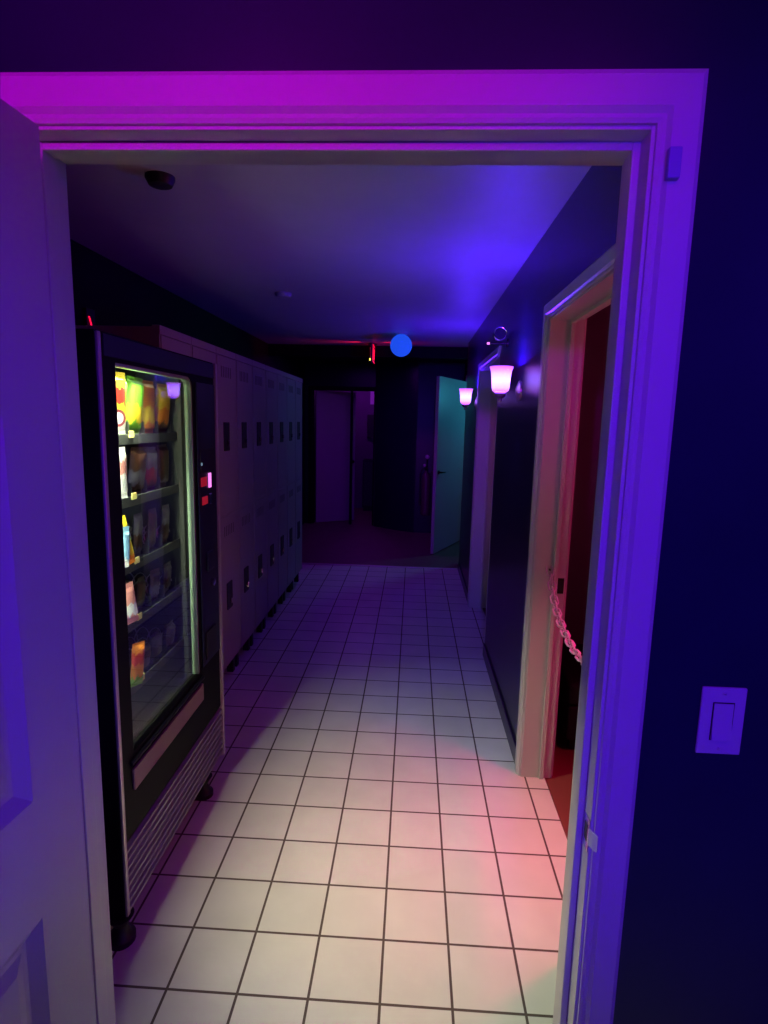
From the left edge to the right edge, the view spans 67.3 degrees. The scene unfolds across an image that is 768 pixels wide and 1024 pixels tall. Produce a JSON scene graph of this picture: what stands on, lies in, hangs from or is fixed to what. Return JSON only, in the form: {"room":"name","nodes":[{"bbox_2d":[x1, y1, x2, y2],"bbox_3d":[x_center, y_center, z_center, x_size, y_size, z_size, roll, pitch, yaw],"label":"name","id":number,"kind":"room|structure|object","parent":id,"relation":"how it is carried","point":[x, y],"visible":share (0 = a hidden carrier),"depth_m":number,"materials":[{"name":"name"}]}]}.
{"room":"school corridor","nodes":[
{"label":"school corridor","id":0,"kind":"room"},
{"bbox_2d":[70,239,304,524],"bbox_3d":[-1.465,-0.436,5.067,0.100,2.440,7.780,2,9,3],"label":"wall","id":1,"kind":"structure","parent":0,"point":[118,296],"depth_m":3.59,"materials":[{"name":"black paint"}]},
{"bbox_2d":[83,307,94,324],"bbox_3d":[-1.489,-0.961,2.917,0.024,0.130,0.080,2,9,3],"label":"light","id":2,"kind":"object","parent":1,"relation":"attached to","point":[88,314],"visible":0.56,"depth_m":2.89,"materials":[{"name":"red plastic"}]},
{"bbox_2d":[66,164,590,346],"bbox_3d":[0.098,-1.227,2.240,5.200,0.080,8.450,2,9,3],"label":"ceiling","id":3,"kind":"structure","parent":0,"point":[365,254],"depth_m":2.67,"materials":[{"name":"grey paint"}]},
{"bbox_2d":[145,170,174,189],"bbox_3d":[-0.781,-1.154,2.014,0.100,0.034,0.100,2,9,3],"label":"ceiling speaker","id":4,"kind":"object","parent":3,"relation":"attached to","point":[160,180],"visible":1,"depth_m":1.99,"materials":[{"name":"black plastic"}]},
{"bbox_2d":[275,291,291,298],"bbox_3d":[-0.671,-1.442,3.843,0.110,0.032,0.110,2,9,3],"label":"smoke detector","id":5,"kind":"object","parent":3,"relation":"attached to","point":[279,294],"visible":1,"depth_m":3.81,"materials":[{"name":"grey plastic"}]},
{"bbox_2d":[368,343,376,363],"bbox_3d":[-0.126,-1.733,6.295,0.100,0.202,0.297,2,9,3],"label":"exit sign","id":6,"kind":"object","parent":3,"relation":"hanging from","point":[372,345],"visible":1,"depth_m":6.17,"materials":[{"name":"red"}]},
{"bbox_2d":[390,332,411,356],"bbox_3d":[0.163,-1.593,5.499,0.208,0.216,0.208,2,9,3],"label":"globe","id":7,"kind":"object","parent":3,"relation":"attached to","point":[401,344],"visible":1,"depth_m":5.43,"materials":[{"name":"blue plastic"}]},
{"bbox_2d":[110,508,574,1023],"bbox_3d":[0.446,0.939,4.667,5.800,0.060,12.600,2,9,3],"label":"floor","id":8,"kind":"structure","parent":0,"point":[369,845],"depth_m":2.27,"materials":[{"name":"white tile"}]},
{"bbox_2d":[75,325,190,356],"bbox_3d":[-1.182,0.165,2.753,0.482,1.992,0.347,2,9,3],"label":"locker","id":9,"kind":"object","parent":8,"relation":"on","point":[159,336],"visible":0.16,"depth_m":2.43,"materials":[{"name":"grey metal"}]},
{"bbox_2d":[75,328,224,950],"bbox_3d":[-1.119,0.350,2.098,0.780,1.835,0.947,2,9,3],"label":"vending machine","id":10,"kind":"object","parent":8,"relation":"on","point":[162,737],"visible":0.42,"depth_m":2.03,"materials":[{"name":"black metal"}]},
{"bbox_2d":[115,372,125,433],"bbox_3d":[-0.813,-0.326,1.729,0.046,0.185,0.085,6,10,25],"label":"chip bag","id":11,"kind":"object","parent":10,"relation":"in","point":[120,377],"visible":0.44,"depth_m":1.73,"materials":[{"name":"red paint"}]},
{"bbox_2d":[118,376,126,434],"bbox_3d":[-0.839,-0.335,1.808,0.050,0.193,0.098,3,9,9],"label":"chip bag","id":12,"kind":"object","parent":10,"relation":"in","point":[125,376],"visible":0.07,"depth_m":1.82,"materials":[{"name":"yellow plastic"}]},
{"bbox_2d":[119,447,127,498],"bbox_3d":[-0.820,-0.116,1.759,0.045,0.164,0.089,5,10,23],"label":"snack bag","id":13,"kind":"object","parent":10,"relation":"in","point":[123,470],"visible":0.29,"depth_m":1.76,"materials":[{"name":"white plastic"}]},
{"bbox_2d":[123,526,129,567],"bbox_3d":[-0.812,0.110,1.802,0.026,0.132,0.043,5,10,24],"label":"bar","id":14,"kind":"object","parent":10,"relation":"in","point":[126,535],"visible":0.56,"depth_m":1.80,"materials":[{"name":"blue plastic"}]},
{"bbox_2d":[122,515,135,564],"bbox_3d":[-0.818,0.092,1.822,0.028,0.170,0.079,5,10,21],"label":"bar","id":15,"kind":"object","parent":10,"relation":"in","point":[132,556],"visible":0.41,"depth_m":1.83,"materials":[{"name":"yellow plastic"}]},
{"bbox_2d":[126,581,138,624],"bbox_3d":[-0.820,0.294,1.861,0.028,0.146,0.069,5,10,21],"label":"bar","id":16,"kind":"object","parent":10,"relation":"in","point":[132,611],"visible":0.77,"depth_m":1.85,"materials":[{"name":"pink plastic"}]},
{"bbox_2d":[126,375,143,433],"bbox_3d":[-0.833,-0.352,1.914,0.049,0.193,0.097,3,9,13],"label":"chip bag","id":17,"kind":"object","parent":10,"relation":"in","point":[135,387],"visible":0.72,"depth_m":1.90,"materials":[{"name":"yellow plastic"}]},
{"bbox_2d":[127,447,146,493],"bbox_3d":[-0.837,-0.139,1.948,0.051,0.163,0.103,3,9,8],"label":"snack bag","id":18,"kind":"object","parent":10,"relation":"in","point":[137,458],"visible":0.85,"depth_m":1.92,"materials":[{"name":"brown plastic"}]},
{"bbox_2d":[130,640,144,687],"bbox_3d":[-0.817,0.503,1.910,0.029,0.153,0.060,5,10,24],"label":"bar","id":19,"kind":"object","parent":10,"relation":"in","point":[138,649],"visible":1,"depth_m":1.90,"materials":[{"name":"orange plastic"}]},
{"bbox_2d":[132,512,142,556],"bbox_3d":[-0.846,0.078,1.978,0.034,0.150,0.050,4,9,16],"label":"bar","id":20,"kind":"object","parent":10,"relation":"in","point":[137,524],"visible":0.94,"depth_m":1.96,"materials":[{"name":"plastic"}]},
{"bbox_2d":[135,575,145,610],"bbox_3d":[-0.852,0.285,2.015,0.030,0.122,0.065,1,9,-2],"label":"pack","id":21,"kind":"object","parent":10,"relation":"in","point":[140,585],"visible":0.83,"depth_m":2.00},
{"bbox_2d":[144,640,150,667],"bbox_3d":[-0.856,0.513,2.046,0.050,0.102,0.070,4,9,14],"label":"pack","id":22,"kind":"object","parent":10,"relation":"in","point":[147,654],"visible":0.35,"depth_m":2.04},
{"bbox_2d":[118,421,176,444],"bbox_3d":[-1.110,-0.270,1.908,0.598,0.072,0.643,2,9,3],"label":"shelf","id":23,"kind":"object","parent":10,"relation":"attached to","point":[170,437],"depth_m":2.02,"materials":[{"name":"grey metal"}]},
{"bbox_2d":[142,380,154,433],"bbox_3d":[-0.833,-0.366,2.018,0.046,0.186,0.090,3,9,13],"label":"chip bag","id":24,"kind":"object","parent":10,"relation":"in","point":[148,413],"visible":0.63,"depth_m":2.00,"materials":[{"name":"orange plastic"}]},
{"bbox_2d":[122,474,178,508],"bbox_3d":[-1.115,-0.072,1.940,0.598,0.072,0.643,2,9,3],"label":"shelf","id":25,"kind":"object","parent":10,"relation":"attached to","point":[171,488],"depth_m":2.04,"materials":[{"name":"grey metal"}]},
{"bbox_2d":[145,447,156,490],"bbox_3d":[-0.837,-0.154,2.054,0.046,0.158,0.091,3,9,11],"label":"snack bag","id":26,"kind":"object","parent":10,"relation":"in","point":[151,463],"visible":0.66,"depth_m":2.04,"materials":[{"name":"purple plastic"}]},
{"bbox_2d":[146,508,156,548],"bbox_3d":[-0.841,0.061,2.085,0.032,0.150,0.050,3,9,12],"label":"bar","id":27,"kind":"object","parent":10,"relation":"in","point":[152,515],"visible":0.91,"depth_m":2.07,"materials":[{"name":"purple plastic"}]},
{"bbox_2d":[125,528,179,574],"bbox_3d":[-1.120,0.140,1.973,0.598,0.072,0.643,2,9,3],"label":"shelf","id":28,"kind":"object","parent":10,"relation":"attached to","point":[147,555],"depth_m":2.12,"materials":[{"name":"grey metal"}]},
{"bbox_2d":[125,576,181,632],"bbox_3d":[-1.124,0.333,2.004,0.598,0.072,0.643,2,9,3],"label":"shelf","id":29,"kind":"object","parent":10,"relation":"attached to","point":[150,607],"depth_m":2.17,"materials":[{"name":"grey metal"}]},
{"bbox_2d":[148,567,159,600],"bbox_3d":[-0.846,0.268,2.120,0.031,0.122,0.065,4,9,16],"label":"pack","id":30,"kind":"object","parent":10,"relation":"in","point":[154,578],"visible":0.93,"depth_m":2.11},
{"bbox_2d":[148,629,161,657],"bbox_3d":[-0.855,0.495,2.154,0.043,0.101,0.072,1,9,-1],"label":"pack","id":31,"kind":"object","parent":10,"relation":"in","point":[155,640],"visible":0.76,"depth_m":2.13},
{"bbox_2d":[128,629,183,696],"bbox_3d":[-1.129,0.550,2.038,0.598,0.072,0.643,2,9,3],"label":"shelf","id":32,"kind":"object","parent":10,"relation":"attached to","point":[169,651],"depth_m":2.21,"materials":[{"name":"grey metal"}]},
{"bbox_2d":[156,444,168,486],"bbox_3d":[-0.832,-0.172,2.155,0.052,0.162,0.085,4,9,17],"label":"snack bag","id":33,"kind":"object","parent":10,"relation":"in","point":[162,451],"visible":0.77,"depth_m":2.13,"materials":[{"name":"brown plastic"}]},
{"bbox_2d":[155,383,170,432],"bbox_3d":[-0.821,-0.380,2.124,0.054,0.180,0.092,4,9,16],"label":"chip bag","id":34,"kind":"object","parent":10,"relation":"in","point":[162,392],"visible":0.78,"depth_m":2.10,"materials":[{"name":"orange plastic"}]},
{"bbox_2d":[159,504,169,542],"bbox_3d":[-0.833,0.045,2.189,0.036,0.151,0.051,4,9,17],"label":"bar","id":35,"kind":"object","parent":10,"relation":"in","point":[165,512],"visible":0.9,"depth_m":2.17,"materials":[{"name":"plastic"}]},
{"bbox_2d":[161,561,171,591],"bbox_3d":[-0.839,0.252,2.224,0.038,0.120,0.060,4,9,18],"label":"pack","id":36,"kind":"object","parent":10,"relation":"in","point":[166,573],"visible":0.93,"depth_m":2.21},
{"bbox_2d":[162,619,175,645],"bbox_3d":[-0.844,0.479,2.261,0.047,0.100,0.072,1,9,-2],"label":"pack","id":37,"kind":"object","parent":10,"relation":"in","point":[168,635],"visible":0.94,"depth_m":2.24},
{"bbox_2d":[191,337,215,363],"bbox_3d":[-1.164,0.111,3.098,0.482,1.992,0.347,2,9,3],"label":"locker","id":38,"kind":"object","parent":8,"relation":"on","point":[202,350],"visible":0.11,"depth_m":2.92,"materials":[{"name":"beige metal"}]},
{"bbox_2d":[215,346,239,671],"bbox_3d":[-1.146,0.056,3.443,0.482,1.992,0.347,2,9,3],"label":"locker","id":39,"kind":"object","parent":8,"relation":"on","point":[225,360],"visible":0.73,"depth_m":3.41,"materials":[{"name":"grey metal"}]},
{"bbox_2d":[235,354,254,666],"bbox_3d":[-1.128,0.002,3.789,0.482,1.992,0.347,2,9,3],"label":"locker","id":40,"kind":"object","parent":8,"relation":"on","point":[243,365],"visible":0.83,"depth_m":3.75,"materials":[{"name":"grey metal"}]},
{"bbox_2d":[250,360,266,645],"bbox_3d":[-1.110,-0.052,4.134,0.482,1.992,0.347,2,9,3],"label":"locker","id":41,"kind":"object","parent":8,"relation":"on","point":[258,369],"visible":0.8,"depth_m":4.09,"materials":[{"name":"grey metal"}]},
{"bbox_2d":[263,365,277,628],"bbox_3d":[-1.092,-0.107,4.479,0.482,1.992,0.347,2,9,3],"label":"locker","id":42,"kind":"object","parent":8,"relation":"on","point":[270,373],"visible":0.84,"depth_m":4.44,"materials":[{"name":"grey metal"}]},
{"bbox_2d":[274,370,286,613],"bbox_3d":[-1.074,-0.161,4.824,0.482,1.992,0.347,2,9,3],"label":"locker","id":43,"kind":"object","parent":8,"relation":"on","point":[281,376],"visible":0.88,"depth_m":4.79,"materials":[{"name":"grey metal"}]},
{"bbox_2d":[283,373,294,600],"bbox_3d":[-1.056,-0.216,5.170,0.482,1.992,0.347,2,9,3],"label":"locker","id":44,"kind":"object","parent":8,"relation":"on","point":[290,379],"visible":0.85,"depth_m":5.13,"materials":[{"name":"grey metal"}]},
{"bbox_2d":[291,376,302,589],"bbox_3d":[-1.038,-0.270,5.515,0.482,1.992,0.347,2,9,3],"label":"locker","id":45,"kind":"object","parent":8,"relation":"on","point":[298,381],"visible":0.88,"depth_m":5.47,"materials":[{"name":"grey metal"}]},
{"bbox_2d":[362,459,372,510],"bbox_3d":[-0.197,-0.494,10.469,0.360,0.920,0.352,2,9,3],"label":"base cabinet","id":46,"kind":"object","parent":8,"relation":"on","point":[367,463],"visible":0.44,"depth_m":10.30,"materials":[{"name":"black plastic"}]},
{"bbox_2d":[302,563,456,568],"bbox_3d":[-0.194,0.626,6.490,2.370,0.056,0.040,2,9,3],"label":"trim","id":47,"kind":"structure","parent":8,"relation":"on","point":[302,563],"depth_m":6.47,"materials":[{"name":"grey metal"}]},
{"bbox_2d":[557,643,582,749],"bbox_3d":[1.472,0.997,3.092,1.120,0.374,0.560,2,9,3],"label":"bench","id":48,"kind":"object","parent":8,"relation":"on","point":[570,674],"visible":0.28,"depth_m":2.91,"materials":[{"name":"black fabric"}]},
{"bbox_2d":[559,643,582,704],"bbox_3d":[1.475,0.871,3.072,1.120,0.120,0.560,2,9,3],"label":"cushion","id":49,"kind":"object","parent":48,"relation":"on","point":[570,674],"depth_m":2.94,"materials":[{"name":"black fabric"}]},
{"bbox_2d":[315,390,373,507],"bbox_3d":[-0.573,-1.168,9.811,2.650,2.440,1.700,2,9,3],"label":"wall","id":50,"kind":"structure","parent":0,"point":[363,445],"depth_m":10.54,"materials":[{"name":"paint"}]},
{"bbox_2d":[315,391,355,521],"bbox_3d":[-0.749,-0.855,9.043,0.660,2.030,0.106,-3,10,-28],"label":"door","id":51,"kind":"structure","parent":50,"relation":"in","point":[332,414],"depth_m":9.04,"materials":[{"name":"white paint"}]},
{"bbox_2d":[367,414,373,438],"bbox_3d":[-0.185,-1.544,10.451,0.240,0.440,0.080,2,9,3],"label":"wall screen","id":52,"kind":"object","parent":50,"relation":"attached to","point":[370,417],"visible":0.44,"depth_m":10.43,"materials":[{"name":"black plastic"}]},
{"bbox_2d":[370,392,373,403],"bbox_3d":[-0.169,-2.068,10.404,0.155,0.250,0.010,2,9,3],"label":"poster","id":53,"kind":"object","parent":50,"relation":"attached to","point":[371,393],"visible":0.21,"depth_m":10.40,"materials":[{"name":"white paper"}]},
{"bbox_2d":[268,344,467,364],"bbox_3d":[0.720,-2.137,8.451,5.800,0.200,4.150,2,9,3],"label":"ceiling","id":54,"kind":"structure","parent":0,"point":[306,353],"depth_m":6.48,"materials":[{"name":"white paint"}]},
{"bbox_2d":[0,0,767,1023],"bbox_3d":[-0.001,0.230,1.089,5.200,2.440,0.125,2,9,3],"label":"wall","id":55,"kind":"structure","parent":0,"point":[694,948],"depth_m":0.92,"materials":[{"name":"blue paint"}]},
{"bbox_2d":[0,99,96,1023],"bbox_3d":[-0.635,0.483,0.592,0.052,2.042,0.962,2,9,6],"label":"door","id":56,"kind":"structure","parent":55,"relation":"in","point":[47,976],"depth_m":0.92,"materials":[{"name":"white paint"}]},
{"bbox_2d":[0,69,708,1023],"bbox_3d":[-0.109,0.375,1.115,1.134,2.140,0.165,2,9,3],"label":"trim","id":57,"kind":"structure","parent":55,"relation":"attached to","point":[629,119],"depth_m":0.94,"materials":[{"name":"white paint"}]},
{"bbox_2d":[665,146,682,180],"bbox_3d":[0.432,-0.520,0.861,0.019,0.044,0.012,2,9,3],"label":"sensor","id":58,"kind":"object","parent":55,"relation":"attached to","point":[674,153],"visible":1,"depth_m":0.86,"materials":[{"name":"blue plastic"}]},
{"bbox_2d":[695,686,747,754],"bbox_3d":[0.592,0.367,1.010,0.076,0.125,0.012,2,9,3],"label":"light switch","id":59,"kind":"object","parent":55,"relation":"attached to","point":[722,709],"visible":1,"depth_m":1.01,"materials":[{"name":"grey plastic"}]},
{"bbox_2d":[305,362,464,532],"bbox_3d":[-0.101,-0.970,8.632,2.455,2.440,0.620,2,9,3],"label":"wall","id":60,"kind":"structure","parent":0,"point":[405,396],"depth_m":8.46,"materials":[{"name":"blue paint"}]},
{"bbox_2d":[308,386,375,524],"bbox_3d":[-0.622,-0.859,8.911,1.075,2.110,0.158,2,9,3],"label":"trim","id":61,"kind":"structure","parent":60,"relation":"attached to","point":[311,428],"depth_m":8.84,"materials":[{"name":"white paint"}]},
{"bbox_2d":[419,455,430,515],"bbox_3d":[0.600,-0.385,8.273,0.163,0.870,0.193,9,12,40],"label":"fire extinguisher","id":62,"kind":"object","parent":60,"relation":"attached to","point":[425,482],"visible":1,"depth_m":8.25,"materials":[{"name":"red metal"}]},
{"bbox_2d":[464,360,467,381],"bbox_3d":[2.079,-0.684,7.154,2.075,2.440,2.220,2,9,3],"label":"wall","id":63,"kind":"structure","parent":0,"point":[466,363],"depth_m":7.93,"materials":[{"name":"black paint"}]},
{"bbox_2d":[430,376,466,553],"bbox_3d":[0.830,-0.602,7.351,0.158,2.135,0.965,6,10,26],"label":"door","id":64,"kind":"structure","parent":63,"relation":"in","point":[447,471],"depth_m":7.24,"materials":[{"name":"white paint"}]},
{"bbox_2d":[459,166,621,739],"bbox_3d":[0.791,-0.162,3.675,0.135,2.440,5.180,2,9,3],"label":"wall","id":65,"kind":"structure","parent":0,"point":[584,229],"depth_m":2.95,"materials":[{"name":"blue paint"}]},
{"bbox_2d":[459,388,476,409],"bbox_3d":[0.731,-0.979,5.019,0.163,0.182,0.122,2,9,3],"label":"wall sconce","id":66,"kind":"object","parent":65,"relation":"attached to","point":[465,393],"visible":0.98,"depth_m":4.98,"materials":[{"name":"white glass"}]},
{"bbox_2d":[467,346,500,642],"bbox_3d":[0.826,-0.112,4.426,0.171,2.108,1.166,2,9,3],"label":"trim","id":67,"kind":"structure","parent":65,"relation":"attached to","point":[486,413],"depth_m":4.92,"materials":[{"name":"white paint"}]},
{"bbox_2d":[457,562,515,763],"bbox_3d":[0.728,0.883,4.576,0.012,0.090,3.728,2,9,3],"label":"baseboard","id":68,"kind":"structure","parent":65,"relation":"attached to","point":[505,720],"depth_m":3.34,"materials":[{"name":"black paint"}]},
{"bbox_2d":[487,327,508,347],"bbox_3d":[0.676,-1.039,3.431,0.126,0.114,0.072,2,9,3],"label":"security camera","id":69,"kind":"object","parent":65,"relation":"attached to","point":[500,333],"visible":1,"depth_m":3.40,"materials":[{"name":"brown metal"}]},
{"bbox_2d":[490,365,521,402],"bbox_3d":[0.625,-0.659,2.986,0.163,0.182,0.122,2,9,3],"label":"wall sconce","id":70,"kind":"object","parent":65,"relation":"attached to","point":[501,375],"visible":1,"depth_m":2.95,"materials":[{"name":"white glass"}]},
{"bbox_2d":[545,566,581,665],"bbox_3d":[0.696,0.413,2.091,0.037,0.226,0.909,2,9,3],"label":"chain","id":71,"kind":"object","parent":65,"relation":"hanging from","point":[564,631],"visible":0.62,"depth_m":2.31,"materials":[{"name":"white plastic"}]},
{"bbox_2d":[514,243,615,778],"bbox_3d":[0.702,0.260,2.063,0.171,2.108,1.036,2,9,3],"label":"trim","id":72,"kind":"structure","parent":65,"relation":"attached to","point":[565,316],"depth_m":2.47,"materials":[{"name":"white paint"}]},
{"bbox_2d":[563,305,610,643],"bbox_3d":[1.829,0.072,2.355,2.075,2.440,2.610,2,9,3],"label":"wall","id":73,"kind":"structure","parent":0,"point":[597,329],"depth_m":3.58,"materials":[{"name":"paint"}]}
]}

